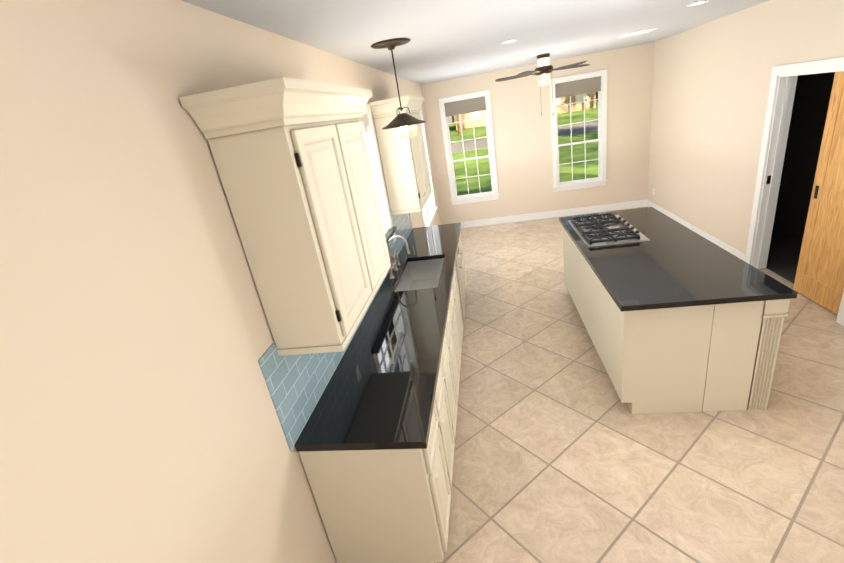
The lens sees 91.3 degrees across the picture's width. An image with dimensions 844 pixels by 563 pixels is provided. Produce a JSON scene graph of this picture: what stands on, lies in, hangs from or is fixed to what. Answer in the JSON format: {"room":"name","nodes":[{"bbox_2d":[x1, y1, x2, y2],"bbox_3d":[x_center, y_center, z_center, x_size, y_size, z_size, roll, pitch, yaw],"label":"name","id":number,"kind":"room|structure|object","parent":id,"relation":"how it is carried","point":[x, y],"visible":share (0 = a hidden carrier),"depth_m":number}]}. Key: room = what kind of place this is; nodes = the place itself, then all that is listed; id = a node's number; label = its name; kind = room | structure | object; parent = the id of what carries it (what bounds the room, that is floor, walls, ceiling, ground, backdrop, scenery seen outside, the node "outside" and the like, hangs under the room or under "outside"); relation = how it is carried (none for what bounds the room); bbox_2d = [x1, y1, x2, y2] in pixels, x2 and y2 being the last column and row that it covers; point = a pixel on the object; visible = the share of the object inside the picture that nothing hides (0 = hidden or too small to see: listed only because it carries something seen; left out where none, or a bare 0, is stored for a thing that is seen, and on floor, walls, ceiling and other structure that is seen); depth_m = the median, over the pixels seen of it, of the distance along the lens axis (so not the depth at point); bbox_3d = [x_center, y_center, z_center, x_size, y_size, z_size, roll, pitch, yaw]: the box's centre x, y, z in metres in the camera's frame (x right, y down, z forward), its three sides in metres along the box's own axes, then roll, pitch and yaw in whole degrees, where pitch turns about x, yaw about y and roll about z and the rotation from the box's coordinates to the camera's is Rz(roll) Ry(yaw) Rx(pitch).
{"room":"kitchen","nodes":[
{"label":"kitchen","id":0,"kind":"room"},
{"bbox_2d":[0,0,439,562],"bbox_3d":[-0.537,-0.301,3.307,0.150,2.740,10.560,-6,22,10],"label":"wall","id":1,"kind":"structure","parent":0,"point":[138,420],"depth_m":1.17},
{"bbox_2d":[179,77,390,355],"bbox_3d":[-0.478,-0.382,2.116,0.383,1.080,1.201,-6,22,10],"label":"upper cabinet","id":2,"kind":"object","parent":1,"relation":"attached to","point":[291,156],"visible":1,"depth_m":1.70},
{"bbox_2d":[258,209,412,450],"bbox_3d":[-0.403,-0.179,3.538,0.008,0.495,3.780,-6,22,10],"label":"backsplash","id":3,"kind":"structure","parent":1,"relation":"attached to","point":[296,385],"depth_m":2.03},
{"bbox_2d":[361,104,396,242],"bbox_3d":[-0.538,-0.808,3.397,0.208,1.197,1.387,-6,22,10],"label":"window","id":4,"kind":"structure","parent":1,"relation":"in","point":[368,125],"depth_m":3.94},
{"bbox_2d":[369,95,430,214],"bbox_3d":[-0.149,-1.387,4.473,0.383,1.080,1.116,-6,22,10],"label":"upper cabinet","id":5,"kind":"object","parent":1,"relation":"attached to","point":[406,172],"visible":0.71,"depth_m":4.09},
{"bbox_2d":[419,108,437,226],"bbox_3d":[-0.046,-1.877,6.715,0.198,1.950,1.690,-6,22,10],"label":"window","id":6,"kind":"structure","parent":1,"relation":"in","point":[429,207],"depth_m":7.26},
{"bbox_2d":[181,0,768,84],"bbox_3d":[1.238,-1.786,2.427,4.220,0.080,10.560,-6,22,10],"label":"ceiling","id":7,"kind":"structure","parent":0,"point":[451,39],"depth_m":3.12},
{"bbox_2d":[371,38,425,139],"bbox_3d":[-0.173,-1.396,3.053,0.344,0.656,0.344,-6,22,10],"label":"pendant light","id":8,"kind":"object","parent":7,"relation":"hanging from","point":[402,121],"visible":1,"depth_m":3.02},
{"bbox_2d":[500,39,516,43],"bbox_3d":[0.810,-2.241,3.859,0.160,0.008,0.160,-6,22,10],"label":"recessed light","id":9,"kind":"object","parent":7,"relation":"in","point":[508,41],"visible":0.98,"depth_m":3.84},
{"bbox_2d":[495,53,589,114],"bbox_3d":[1.728,-2.769,5.864,1.315,0.804,1.277,-6,22,10],"label":"ceiling fan","id":10,"kind":"object","parent":7,"relation":"hanging from","point":[544,67],"visible":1,"depth_m":5.65},
{"bbox_2d":[618,27,659,37],"bbox_3d":[2.575,-2.964,4.916,0.350,0.012,0.350,-6,22,10],"label":"recessed light","id":11,"kind":"object","parent":7,"relation":"in","point":[638,32],"visible":1,"depth_m":4.86},
{"bbox_2d":[687,0,708,6],"bbox_3d":[2.324,-2.346,3.483,0.160,0.008,0.160,-6,22,10],"label":"recessed light","id":12,"kind":"object","parent":7,"relation":"in","point":[697,3],"visible":1,"depth_m":3.48},
{"bbox_2d":[420,43,651,224],"bbox_3d":[2.110,-2.517,7.698,3.900,2.740,0.150,-6,22,10],"label":"wall","id":13,"kind":"structure","parent":0,"point":[522,136],"depth_m":7.53},
{"bbox_2d":[438,90,498,204],"bbox_3d":[0.910,-2.492,7.848,0.950,1.965,0.198,-6,22,10],"label":"window","id":14,"kind":"structure","parent":13,"relation":"in","point":[465,103],"depth_m":7.73},
{"bbox_2d":[448,200,645,227],"bbox_3d":[2.312,-1.290,8.101,3.920,0.130,0.019,-6,22,10],"label":"baseboard","id":15,"kind":"structure","parent":13,"relation":"attached to","point":[594,209],"depth_m":8.04},
{"bbox_2d":[550,69,607,191],"bbox_3d":[2.840,-2.678,7.499,0.970,1.965,0.198,-6,22,10],"label":"window","id":16,"kind":"structure","parent":13,"relation":"in","point":[579,84],"depth_m":7.37},
{"bbox_2d":[434,207,843,562],"bbox_3d":[1.674,0.789,3.464,4.220,0.060,10.560,-6,22,10],"label":"floor","id":17,"kind":"structure","parent":0,"point":[562,454],"depth_m":2.70},
{"bbox_2d":[296,390,451,562],"bbox_3d":[-0.195,1.086,2.251,0.609,0.872,0.420,-6,22,10],"label":"base cabinet","id":18,"kind":"object","parent":17,"relation":"on","point":[376,504],"depth_m":2.04},
{"bbox_2d":[295,222,460,449],"bbox_3d":[-0.049,0.025,3.588,0.626,0.040,3.742,-6,22,10],"label":"countertop","id":19,"kind":"structure","parent":18,"relation":"on","point":[381,392],"depth_m":2.46},
{"bbox_2d":[387,235,409,278],"bbox_3d":[-0.205,-0.260,3.812,0.212,0.365,0.446,-6,22,10],"label":"faucet","id":20,"kind":"object","parent":19,"relation":"on","point":[393,264],"visible":0.96,"depth_m":3.76},
{"bbox_2d":[439,362,454,481],"bbox_3d":[-0.142,0.926,2.625,0.609,0.872,0.400,-6,22,10],"label":"base cabinet","id":21,"kind":"object","parent":17,"relation":"on","point":[444,390],"depth_m":2.64},
{"bbox_2d":[443,330,458,436],"bbox_3d":[-0.092,0.772,2.987,0.609,0.872,0.395,-6,22,10],"label":"base cabinet","id":22,"kind":"object","parent":17,"relation":"on","point":[447,358],"depth_m":3.02},
{"bbox_2d":[447,302,460,381],"bbox_3d":[-0.037,0.605,3.380,0.609,0.872,0.465,-6,22,10],"label":"base cabinet","id":23,"kind":"object","parent":17,"relation":"on","point":[450,313],"depth_m":3.43},
{"bbox_2d":[451,278,462,357],"bbox_3d":[0.064,0.457,4.018,0.609,0.640,0.920,-6,22,10],"label":"base cabinet","id":24,"kind":"object","parent":17,"relation":"on","point":[456,294],"depth_m":3.97},
{"bbox_2d":[455,242,466,320],"bbox_3d":[0.152,0.035,4.714,0.614,0.872,0.700,-6,22,10],"label":"base cabinet","id":25,"kind":"object","parent":17,"relation":"on","point":[459,274],"depth_m":4.65},
{"bbox_2d":[459,226,465,273],"bbox_3d":[0.226,-0.190,5.243,0.614,0.872,0.460,-6,22,10],"label":"base cabinet","id":26,"kind":"object","parent":17,"relation":"on","point":[460,240],"depth_m":5.14},
{"bbox_2d":[561,223,789,413],"bbox_3d":[1.999,0.095,3.786,0.954,0.874,2.248,-6,22,10],"label":"kitchen island","id":27,"kind":"object","parent":17,"relation":"on","point":[676,316],"depth_m":2.80},
{"bbox_2d":[559,207,797,310],"bbox_3d":[1.910,-0.316,3.609,0.990,0.037,2.296,-6,22,10],"label":"island countertop","id":28,"kind":"structure","parent":27,"relation":"on","point":[646,260],"depth_m":3.10},
{"bbox_2d":[648,0,843,254],"bbox_3d":[3.450,-0.686,2.587,0.150,2.740,10.560,-6,22,10],"label":"wall","id":29,"kind":"structure","parent":0,"point":[711,81],"depth_m":5.09},
{"bbox_2d":[646,200,745,260],"bbox_3d":[4.022,-0.857,6.308,0.016,0.130,3.130,-6,22,10],"label":"baseboard","id":30,"kind":"structure","parent":29,"relation":"attached to","point":[721,244],"depth_m":5.85},
{"bbox_2d":[745,57,843,325],"bbox_3d":[3.645,-0.882,3.813,0.174,2.135,1.470,-6,22,10],"label":"door frame","id":31,"kind":"structure","parent":29,"relation":"attached to","point":[783,83],"depth_m":4.29},
{"bbox_2d":[793,71,843,314],"bbox_3d":[3.622,-0.722,3.553,0.050,2.016,0.645,-6,22,10],"label":"pine door","id":32,"kind":"structure","parent":29,"relation":"in","point":[819,278],"depth_m":3.70},
{"bbox_2d":[766,72,834,283],"bbox_3d":[4.525,-1.330,3.707,1.680,2.880,3.080,-6,22,10],"label":"wall","id":33,"kind":"structure","parent":0,"point":[808,115],"depth_m":5.13},
{"label":"outside","id":34,"kind":"structure","parent":0,"visible":0},
{"bbox_2d":[449,100,597,195],"bbox_3d":[1.465,-4.064,15.968,160.000,0.170,150.000,-6,22,10],"label":"ground","id":35,"kind":"structure","parent":34,"point":[565,170],"depth_m":17.24},
{"bbox_2d":[451,121,597,152],"bbox_3d":[-2.307,7.325,-10.982,160.000,0.020,91.000,-6,22,10],"label":"road","id":36,"kind":"structure","parent":35,"relation":"on","point":[562,131],"depth_m":26.16},
{"bbox_2d":[452,92,597,134],"bbox_3d":[-10.610,-18.524,33.310,111.329,17.341,116.532,-6,22,10],"label":"trees","id":37,"kind":"object","parent":35,"relation":"on","point":[458,125],"depth_m":40.76},
{"bbox_2d":[455,92,595,129],"bbox_3d":[12.254,-23.559,52.182,17.200,5.480,11.200,-6,22,10],"label":"house","id":38,"kind":"structure","parent":35,"relation":"on","point":[560,109],"depth_m":47.55}
]}

